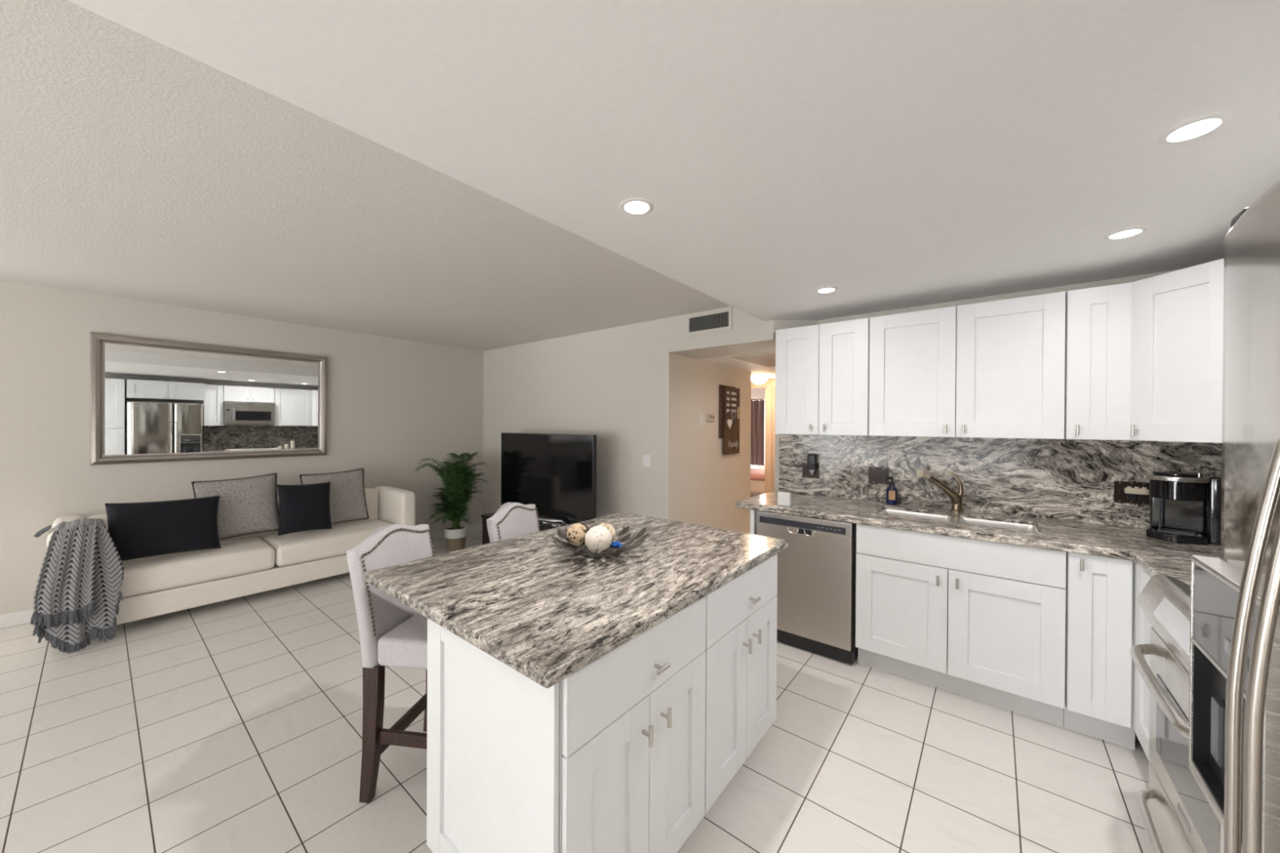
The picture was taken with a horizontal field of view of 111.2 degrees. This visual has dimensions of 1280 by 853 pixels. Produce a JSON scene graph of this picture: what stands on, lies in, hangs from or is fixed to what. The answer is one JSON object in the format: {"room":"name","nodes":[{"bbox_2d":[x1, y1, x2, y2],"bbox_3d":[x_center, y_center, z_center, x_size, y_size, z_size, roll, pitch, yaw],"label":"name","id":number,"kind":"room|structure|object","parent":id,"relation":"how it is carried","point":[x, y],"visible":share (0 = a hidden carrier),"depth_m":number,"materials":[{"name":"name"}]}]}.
{"room":"open-plan kitchen","nodes":[
{"label":"open-plan kitchen","id":0,"kind":"room"},
{"bbox_2d":[0,280,483,614],"bbox_3d":[-5.101,0.203,2.804,0.120,2.555,9.203,1,0,39],"label":"wall","id":1,"kind":"structure","parent":0,"point":[393,404],"depth_m":3.89,"materials":[{"name":"paint"}]},
{"bbox_2d":[89,332,327,465],"bbox_3d":[-3.910,-0.223,4.143,0.043,1.070,1.608,1,0,39],"label":"wall mirror","id":2,"kind":"object","parent":1,"relation":"attached to","point":[152,400],"visible":1,"depth_m":4.00,"materials":[{"name":"silver metal"}]},
{"bbox_2d":[0,523,482,628],"bbox_3d":[-5.056,1.431,2.767,0.014,0.100,8.963,1,0,39],"label":"baseboard","id":3,"kind":"structure","parent":1,"relation":"attached to","point":[20,617],"depth_m":3.29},
{"bbox_2d":[0,0,730,351],"bbox_3d":[-3.500,-1.120,1.437,4.312,0.120,9.084,1,0,39],"label":"ceiling","id":4,"kind":"structure","parent":0,"point":[133,166],"depth_m":2.20,"materials":[{"name":"white paint"}]},
{"bbox_2d":[0,530,1153,852],"bbox_3d":[-0.854,1.535,2.550,7.070,0.060,14.100,1,0,39],"label":"floor","id":5,"kind":"structure","parent":0,"point":[234,725],"depth_m":1.98,"materials":[{"name":"tile"}]},
{"bbox_2d":[46,485,415,629],"bbox_3d":[-3.455,1.087,4.047,0.815,0.796,2.375,1,0,39],"label":"sofa","id":6,"kind":"object","parent":5,"relation":"on","point":[246,565],"visible":0.42,"depth_m":3.68,"materials":[{"name":"beige fabric"}]},
{"bbox_2d":[30,518,124,653],"bbox_3d":[-3.853,1.071,2.999,0.439,0.819,0.381,0,0,34],"label":"throw blanket","id":7,"kind":"object","parent":6,"relation":"on","point":[77,591],"visible":1,"depth_m":2.90,"materials":[{"name":"grey fabric"}]},
{"bbox_2d":[105,495,221,561],"bbox_3d":[-3.696,0.786,3.422,0.211,0.446,0.627,1,0,39],"label":"throw pillow","id":8,"kind":"object","parent":6,"relation":"on","point":[139,530],"visible":0.95,"depth_m":3.36,"materials":[{"name":"black fabric"}]},
{"bbox_2d":[120,537,275,597],"bbox_3d":[-3.700,1.123,3.576,0.605,0.209,1.031,1,0,39],"label":"seat cushion","id":9,"kind":"object","parent":6,"relation":"on","point":[237,557],"depth_m":3.45,"materials":[{"name":"beige fabric"}]},
{"bbox_2d":[191,472,279,540],"bbox_3d":[-3.569,0.717,3.904,0.175,0.560,0.590,1,0,39],"label":"throw pillow","id":10,"kind":"object","parent":6,"relation":"on","point":[249,505],"visible":0.76,"depth_m":3.89,"materials":[{"name":"grey fabric"}]},
{"bbox_2d":[276,481,332,536],"bbox_3d":[-3.145,0.761,4.122,0.195,0.467,0.432,1,0,39],"label":"throw pillow","id":11,"kind":"object","parent":6,"relation":"on","point":[302,508],"visible":1,"depth_m":4.06,"materials":[{"name":"black fabric"}]},
{"bbox_2d":[262,519,391,566],"bbox_3d":[-3.051,1.123,4.382,0.605,0.209,1.031,1,0,39],"label":"seat cushion","id":12,"kind":"object","parent":6,"relation":"on","point":[300,548],"depth_m":4.10,"materials":[{"name":"beige fabric"}]},
{"bbox_2d":[299,467,368,524],"bbox_3d":[-3.113,0.730,4.487,0.164,0.565,0.590,1,0,39],"label":"throw pillow","id":13,"kind":"object","parent":6,"relation":"on","point":[348,503],"visible":0.73,"depth_m":4.50,"materials":[{"name":"grey fabric"}]},
{"bbox_2d":[346,524,434,803],"bbox_3d":[-0.898,0.977,1.948,0.539,1.060,0.474,0,0,8],"label":"bar stool","id":14,"kind":"object","parent":5,"relation":"on","point":[393,633],"visible":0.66,"depth_m":1.75,"materials":[{"name":"grey fabric"}]},
{"bbox_2d":[414,452,490,551],"bbox_3d":[-2.251,0.897,5.316,0.836,1.178,0.825,0,0,-9],"label":"potted palm","id":15,"kind":"object","parent":5,"relation":"on","point":[458,488],"visible":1,"depth_m":5.23,"materials":[{"name":"plant"}]},
{"bbox_2d":[444,524,467,538],"bbox_3d":[-2.235,1.277,5.320,0.264,0.111,0.264,1,0,39],"label":"pot","id":16,"kind":"object","parent":15,"relation":"attached to","point":[460,531],"depth_m":5.24,"materials":[{"name":"white ceramic"}]},
{"bbox_2d":[426,618,559,852],"bbox_3d":[-0.461,1.060,1.284,0.655,0.904,0.018,1,0,39],"label":"island end panel","id":17,"kind":"object","parent":5,"relation":"on","point":[493,731],"visible":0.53,"depth_m":1.28,"materials":[{"name":"white paint"}]},
{"bbox_2d":[486,502,540,542],"bbox_3d":[-0.526,0.977,2.504,0.539,1.060,0.474,0,0,14],"label":"bar stool","id":18,"kind":"object","parent":5,"relation":"on","point":[511,520],"visible":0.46,"depth_m":2.51,"materials":[{"name":"grey fabric"}]},
{"bbox_2d":[480,511,580,544],"bbox_3d":[-1.020,1.268,4.780,1.770,0.455,0.517,1,0,39],"label":"tv console","id":19,"kind":"object","parent":5,"relation":"on","point":[486,540],"visible":0.11,"depth_m":5.08,"materials":[{"name":"brown wood"}]},
{"bbox_2d":[501,432,596,528],"bbox_3d":[-1.107,0.559,4.808,1.578,0.959,0.351,1,0,39],"label":"television","id":20,"kind":"object","parent":19,"relation":"on","point":[556,473],"visible":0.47,"depth_m":4.71,"materials":[{"name":"black plastic"}]},
{"bbox_2d":[558,595,706,852],"bbox_3d":[-0.213,1.061,1.533,0.698,0.904,0.676,1,0,39],"label":"base cabinet","id":21,"kind":"object","parent":5,"relation":"on","point":[632,720],"visible":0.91,"depth_m":1.29,"materials":[{"name":"white paint"}]},
{"bbox_2d":[364,511,787,688],"bbox_3d":[-0.163,0.586,1.953,1.103,0.040,1.533,1,0,39],"label":"countertop","id":22,"kind":"structure","parent":21,"relation":"on","point":[546,611],"depth_m":1.56,"materials":[{"name":"stone"}]},
{"bbox_2d":[549,524,650,557],"bbox_3d":[-0.181,0.522,1.972,0.444,0.085,0.450,1,0,39],"label":"decorative bowl","id":23,"kind":"object","parent":22,"relation":"on","point":[611,551],"visible":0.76,"depth_m":1.97,"materials":[{"name":"grey metal"}]},
{"bbox_2d":[565,523,588,546],"bbox_3d":[-0.280,0.487,1.974,0.104,0.102,0.105,1,0,39],"label":"twine ball","id":24,"kind":"object","parent":23,"relation":"in","point":[575,534],"visible":0.93,"depth_m":1.94,"materials":[{"name":"beige fabric"}]},
{"bbox_2d":[585,525,611,553],"bbox_3d":[-0.183,0.497,1.929,0.117,0.118,0.118,1,0,39],"label":"decorative ball","id":25,"kind":"object","parent":23,"relation":"in","point":[598,536],"visible":0.98,"depth_m":1.89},
{"bbox_2d":[597,523,615,542],"bbox_3d":[-0.164,0.501,2.041,0.101,0.102,0.105,1,0,39],"label":"ball","id":26,"kind":"object","parent":23,"relation":"in","point":[607,526],"visible":0.35,"depth_m":2.02,"materials":[{"name":"beige"}]},
{"bbox_2d":[609,541,622,548],"bbox_3d":[-0.104,0.520,1.927,0.066,0.026,0.048,1,0,39],"label":"wrapper","id":27,"kind":"object","parent":23,"relation":"in","point":[617,544],"visible":0.98,"depth_m":1.92,"materials":[{"name":"blue plastic"}]},
{"bbox_2d":[704,554,777,813],"bbox_3d":[0.212,1.061,2.061,0.698,0.904,0.676,1,0,39],"label":"base cabinet","id":28,"kind":"object","parent":5,"relation":"on","point":[741,650],"visible":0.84,"depth_m":1.81,"materials":[{"name":"white paint"}]},
{"bbox_2d":[750,509,757,534],"bbox_3d":[1.035,1.056,3.458,0.030,0.911,0.714,1,0,39],"label":"end panel","id":29,"kind":"object","parent":5,"relation":"on","point":[753,522],"visible":0.14,"depth_m":3.18,"materials":[{"name":"white paint"}]},
{"bbox_2d":[750,493,759,497],"bbox_3d":[1.852,1.283,6.637,0.550,0.440,0.400,1,0,39],"label":"bench","id":30,"kind":"object","parent":5,"relation":"on","point":[751,495],"visible":0.07,"depth_m":6.79,"materials":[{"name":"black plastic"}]},
{"bbox_2d":[750,467,764,494],"bbox_3d":[1.825,1.142,8.188,1.980,0.710,1.260,1,0,39],"label":"bed","id":31,"kind":"object","parent":5,"relation":"on","point":[757,476],"visible":0.09,"depth_m":7.32,"materials":[{"name":"pink fabric"}]},
{"bbox_2d":[750,467,764,480],"bbox_3d":[2.313,0.846,7.794,0.730,0.110,1.260,1,0,39],"label":"blanket","id":32,"kind":"object","parent":31,"relation":"on","point":[757,474],"depth_m":7.35,"materials":[{"name":"pink fabric"}]},
{"bbox_2d":[756,510,857,664],"bbox_3d":[1.282,1.053,3.205,0.652,0.887,0.653,1,0,39],"label":"dishwasher","id":33,"kind":"object","parent":5,"relation":"on","point":[816,571],"visible":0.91,"depth_m":2.90,"materials":[{"name":"metal"}]},
{"bbox_2d":[851,523,857,661],"bbox_3d":[1.296,1.052,3.222,0.652,0.885,0.610,1,0,39],"label":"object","id":34,"kind":"object","parent":33,"relation":"in","point":[855,650],"depth_m":2.79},
{"bbox_2d":[855,523,1066,727],"bbox_3d":[1.920,1.064,2.698,0.954,0.911,0.718,1,0,39],"label":"base cabinet","id":35,"kind":"object","parent":5,"relation":"on","point":[1002,642],"visible":0.98,"depth_m":2.40,"materials":[{"name":"white paint"}]},
{"bbox_2d":[735,490,1221,585],"bbox_3d":[1.795,0.586,2.489,2.638,0.043,1.269,1,0,39],"label":"countertop","id":36,"kind":"structure","parent":35,"relation":"on","point":[1153,556],"depth_m":2.41,"materials":[{"name":"stone"}]},
{"bbox_2d":[777,491,791,506],"bbox_3d":[1.016,0.510,3.091,0.086,0.094,0.032,1,0,39],"label":"box","id":37,"kind":"object","parent":36,"relation":"on","point":[784,498],"visible":1,"depth_m":3.08,"materials":[{"name":"white plastic"}]},
{"bbox_2d":[885,476,897,504],"bbox_3d":[1.830,0.463,3.185,0.076,0.198,0.080,1,0,39],"label":"soap bottle","id":38,"kind":"object","parent":36,"relation":"on","point":[891,492],"visible":1,"depth_m":3.16,"materials":[{"name":"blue plastic"}]},
{"bbox_2d":[915,469,964,512],"bbox_3d":[1.981,0.422,2.894,0.344,0.284,0.076,0,0,-12],"label":"faucet","id":39,"kind":"object","parent":36,"relation":"on","point":[956,498],"visible":1,"depth_m":2.89,"materials":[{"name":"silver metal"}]},
{"bbox_2d":[878,509,1039,532],"bbox_3d":[1.943,0.679,2.733,0.803,0.188,0.313,1,0,39],"label":"sink","id":40,"kind":"object","parent":36,"relation":"in","point":[927,516],"visible":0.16,"depth_m":2.80,"materials":[{"name":"metal"}]},
{"bbox_2d":[1146,470,1221,545],"bbox_3d":[2.752,0.399,2.214,0.286,0.342,0.250,0,0,-37],"label":"coffee maker","id":41,"kind":"object","parent":36,"relation":"on","point":[1182,503],"visible":0.95,"depth_m":2.18,"materials":[{"name":"plastic"}]},
{"bbox_2d":[1156,528,1195,536],"bbox_3d":[2.683,0.528,2.194,0.100,0.008,0.120,0,0,-37],"label":"drip tray","id":42,"kind":"object","parent":41,"relation":"on","point":[1160,531],"depth_m":2.18,"materials":[{"name":"black plastic"}]},
{"bbox_2d":[1063,551,1135,749],"bbox_3d":[2.389,1.068,2.324,0.242,0.911,0.723,1,0,39],"label":"base cabinet","id":43,"kind":"object","parent":5,"relation":"on","point":[1100,591],"visible":0.79,"depth_m":2.09,"materials":[{"name":"white paint"}]},
{"bbox_2d":[1133,564,1152,761],"bbox_3d":[2.344,1.071,1.590,0.648,0.911,0.546,1,0,39],"label":"base cabinet","id":44,"kind":"object","parent":5,"relation":"on","point":[1142,633],"visible":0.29,"depth_m":1.93,"materials":[{"name":"white paint"}]},
{"bbox_2d":[1129,573,1217,852],"bbox_3d":[1.851,1.015,1.108,0.764,0.961,0.790,1,0,39],"label":"range","id":45,"kind":"object","parent":5,"relation":"on","point":[1179,818],"visible":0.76,"depth_m":1.38,"materials":[{"name":"grey metal"}]},
{"bbox_2d":[1188,180,1279,852],"bbox_3d":[1.047,0.569,0.198,0.926,1.873,0.946,1,0,39],"label":"refrigerator","id":46,"kind":"object","parent":5,"relation":"on","point":[1234,722],"visible":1,"depth_m":0.64,"materials":[{"name":"grey metal"}]},
{"bbox_2d":[482,306,817,521],"bbox_3d":[-0.303,0.221,5.037,4.550,2.555,0.537,1,0,39],"label":"wall","id":47,"kind":"structure","parent":0,"point":[611,384],"depth_m":4.71,"materials":[{"name":"paint"}]},
{"bbox_2d":[643,454,650,466],"bbox_3d":[0.067,0.343,4.388,0.090,0.120,0.009,1,0,39],"label":"wall plate","id":48,"kind":"object","parent":47,"relation":"attached to","point":[646,458],"visible":1,"depth_m":4.38,"materials":[{"name":"white plastic"}]},
{"bbox_2d":[685,306,732,336],"bbox_3d":[0.615,-0.936,3.944,0.472,0.197,0.013,1,0,39],"label":"air vent","id":49,"kind":"object","parent":47,"relation":"in","point":[719,320],"visible":1,"depth_m":3.94,"materials":[{"name":"metal"}]},
{"bbox_2d":[66,0,1279,321],"bbox_3d":[-0.636,-1.008,-0.643,2.758,0.295,9.440,1,0,39],"label":"ceiling","id":50,"kind":"structure","parent":0,"point":[888,154],"depth_m":1.22,"materials":[{"name":"white paint"}]},
{"bbox_2d":[619,197,653,215],"bbox_3d":[-0.013,-0.864,1.728,0.136,0.005,0.136,1,0,39],"label":"recessed light","id":51,"kind":"object","parent":50,"relation":"in","point":[636,206],"visible":1,"depth_m":1.72,"materials":[{"name":"white plastic"}]},
{"bbox_2d":[814,286,838,293],"bbox_3d":[1.180,-0.861,2.774,0.136,0.005,0.136,1,0,39],"label":"recessed light","id":52,"kind":"object","parent":50,"relation":"in","point":[828,289],"visible":1,"depth_m":2.77,"materials":[{"name":"white plastic"}]},
{"bbox_2d":[1102,226,1148,239],"bbox_3d":[2.149,-0.853,1.941,0.136,0.005,0.136,1,0,39],"label":"recessed light","id":53,"kind":"object","parent":50,"relation":"in","point":[1130,232],"visible":1,"depth_m":1.93,"materials":[{"name":"white plastic"}]},
{"bbox_2d":[1156,111,1233,144],"bbox_3d":[1.591,-0.853,1.261,0.136,0.005,0.136,1,0,39],"label":"recessed light","id":54,"kind":"object","parent":50,"relation":"in","point":[1199,126],"visible":1,"depth_m":1.25,"materials":[{"name":"white plastic"}]},
{"bbox_2d":[666,352,751,533],"bbox_3d":[0.805,0.395,4.986,0.120,2.219,1.846,1,0,39],"label":"wall","id":55,"kind":"structure","parent":0,"point":[704,485],"depth_m":4.76,"materials":[{"name":"paint"}]},
{"bbox_2d":[698,413,702,426],"bbox_3d":[0.653,-0.068,4.689,0.010,0.125,0.090,1,0,39],"label":"light switch","id":56,"kind":"object","parent":55,"relation":"attached to","point":[700,416],"visible":1,"depth_m":4.68,"materials":[{"name":"white plastic"}]},
{"bbox_2d":[706,413,715,421],"bbox_3d":[0.781,-0.098,4.829,0.034,0.085,0.140,1,0,39],"label":"thermostat","id":57,"kind":"object","parent":55,"relation":"attached to","point":[710,417],"visible":1,"depth_m":4.81,"materials":[{"name":"beige plastic"}]},
{"bbox_2d":[719,384,739,454],"bbox_3d":[1.061,-0.075,5.150,0.061,0.800,0.440,1,0,39],"label":"wall sign","id":58,"kind":"object","parent":55,"relation":"attached to","point":[729,396],"visible":1,"depth_m":5.11,"materials":[{"name":"brown wood"}]},
{"bbox_2d":[699,351,775,382],"bbox_3d":[1.316,-0.766,5.747,2.465,0.100,2.600,1,0,39],"label":"ceiling","id":59,"kind":"structure","parent":0,"point":[755,369],"depth_m":5.17,"materials":[{"name":"white paint"}]},
{"bbox_2d":[730,351,775,367],"bbox_3d":[1.405,-0.703,4.628,0.510,0.014,0.930,1,0,39],"label":"ceiling hatch","id":60,"kind":"object","parent":59,"relation":"attached to","point":[767,359],"visible":0.51,"depth_m":4.50,"materials":[{"name":"white paint"}]},
{"bbox_2d":[751,375,768,384],"bbox_3d":[1.710,-0.661,6.290,0.240,0.108,0.240,1,0,39],"label":"dome light","id":61,"kind":"object","parent":59,"relation":"attached to","point":[758,380],"visible":0.98,"depth_m":6.21,"materials":[{"name":"white glass"}]},
{"bbox_2d":[750,387,767,469],"bbox_3d":[2.529,0.364,8.558,3.600,2.270,0.100,1,0,39],"label":"wall","id":62,"kind":"structure","parent":0,"point":[756,393],"depth_m":8.65,"materials":[{"name":"white paint"}]},
{"bbox_2d":[751,398,764,465],"bbox_3d":[1.955,0.106,8.880,1.500,1.298,0.054,1,0,39],"label":"curtain","id":63,"kind":"object","parent":62,"relation":"hanging from","point":[757,407],"visible":0.27,"depth_m":8.57,"materials":[{"name":"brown fabric"}]},
{"bbox_2d":[751,380,775,491],"bbox_3d":[1.620,0.250,7.235,3.845,2.500,0.100,1,0,39],"label":"wall","id":64,"kind":"structure","parent":0,"point":[768,384],"depth_m":6.82,"materials":[{"name":"paint"}]},
{"bbox_2d":[764,387,774,493],"bbox_3d":[2.053,0.454,6.878,0.150,2.100,0.132,1,0,39],"label":"trim","id":65,"kind":"structure","parent":64,"relation":"attached to","point":[768,392],"depth_m":6.83,"materials":[{"name":"paint"}]},
{"bbox_2d":[774,269,1179,626],"bbox_3d":[2.283,0.243,2.990,2.755,2.555,0.120,1,0,39],"label":"wall","id":66,"kind":"structure","parent":0,"point":[1128,279],"depth_m":2.93,"materials":[{"name":"paint"}]},
{"bbox_2d":[774,317,870,435],"bbox_3d":[1.418,-0.348,3.366,0.667,0.820,0.377,1,0,39],"label":"upper cabinet","id":67,"kind":"object","parent":66,"relation":"attached to","point":[822,371],"visible":0.96,"depth_m":3.23,"materials":[{"name":"white paint"}]},
{"bbox_2d":[869,291,1066,439],"bbox_3d":[2.063,-0.342,2.847,0.982,0.820,0.377,1,0,39],"label":"upper cabinet","id":68,"kind":"object","parent":66,"relation":"attached to","point":[996,369],"visible":1,"depth_m":2.68,"materials":[{"name":"white paint"}]},
{"bbox_2d":[778,434,1222,530],"bbox_3d":[2.207,0.317,2.958,2.588,0.496,0.021,1,0,39],"label":"backsplash","id":69,"kind":"structure","parent":66,"relation":"attached to","point":[1073,480],"depth_m":2.83,"materials":[{"name":"stone"}]},
{"bbox_2d":[802,462,819,479],"bbox_3d":[1.395,0.362,3.590,0.136,0.122,0.014,1,0,39],"label":"outlet plate","id":70,"kind":"object","parent":69,"relation":"attached to","point":[806,473],"visible":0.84,"depth_m":3.60,"materials":[{"name":"brown metal"}]},
{"bbox_2d":[807,453,817,475],"bbox_3d":[1.395,0.310,3.554,0.072,0.173,0.059,1,0,39],"label":"air freshener","id":71,"kind":"object","parent":69,"relation":"attached to","point":[811,458],"visible":1,"depth_m":3.53,"materials":[{"name":"black plastic"}]},
{"bbox_2d":[868,466,888,484],"bbox_3d":[1.783,0.365,3.277,0.136,0.122,0.014,1,0,39],"label":"outlet plate","id":72,"kind":"object","parent":69,"relation":"attached to","point":[876,474],"visible":0.98,"depth_m":3.28,"materials":[{"name":"brown metal"}]},
{"bbox_2d":[880,470,886,480],"bbox_3d":[1.810,0.366,3.256,0.034,0.078,0.004,1,0,39],"label":"socket","id":73,"kind":"object","parent":72,"relation":"attached to","point":[883,473],"depth_m":3.25,"materials":[{"name":"black plastic"}]},
{"bbox_2d":[1113,480,1149,504],"bbox_3d":[2.776,0.374,2.476,0.136,0.122,0.014,1,0,39],"label":"outlet plate","id":74,"kind":"object","parent":69,"relation":"attached to","point":[1119,495],"visible":0.84,"depth_m":2.48,"materials":[{"name":"brown metal"}]},
{"bbox_2d":[1127,485,1136,499],"bbox_3d":[2.776,0.374,2.476,0.034,0.078,0.004,1,0,39],"label":"socket","id":75,"kind":"object","parent":74,"relation":"attached to","point":[1130,496],"depth_m":2.47,"materials":[{"name":"plastic"}]},
{"bbox_2d":[1124,486,1149,494],"bbox_3d":[2.774,0.357,2.450,0.090,0.040,0.035,1,0,39],"label":"adapter","id":76,"kind":"object","parent":74,"relation":"attached to","point":[1128,490],"visible":1,"depth_m":2.44,"materials":[{"name":"beige plastic"}]},
{"bbox_2d":[1138,486,1148,501],"bbox_3d":[2.812,0.374,2.448,0.034,0.078,0.004,1,0,39],"label":"socket","id":77,"kind":"object","parent":74,"relation":"attached to","point":[1141,497],"depth_m":2.45,"materials":[{"name":"plastic"}]},
{"bbox_2d":[1064,282,1131,440],"bbox_3d":[2.543,-0.338,2.459,0.245,0.820,0.377,1,0,39],"label":"upper cabinet","id":78,"kind":"object","parent":66,"relation":"attached to","point":[1098,320],"visible":0.95,"depth_m":2.35,"materials":[{"name":"white paint"}]},
{"bbox_2d":[1129,258,1223,443],"bbox_3d":[2.799,-0.335,2.110,0.612,0.820,0.599,1,0,39],"label":"upper cabinet","id":79,"kind":"object","parent":66,"relation":"attached to","point":[1177,317],"visible":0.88,"depth_m":2.09,"materials":[{"name":"white paint"}]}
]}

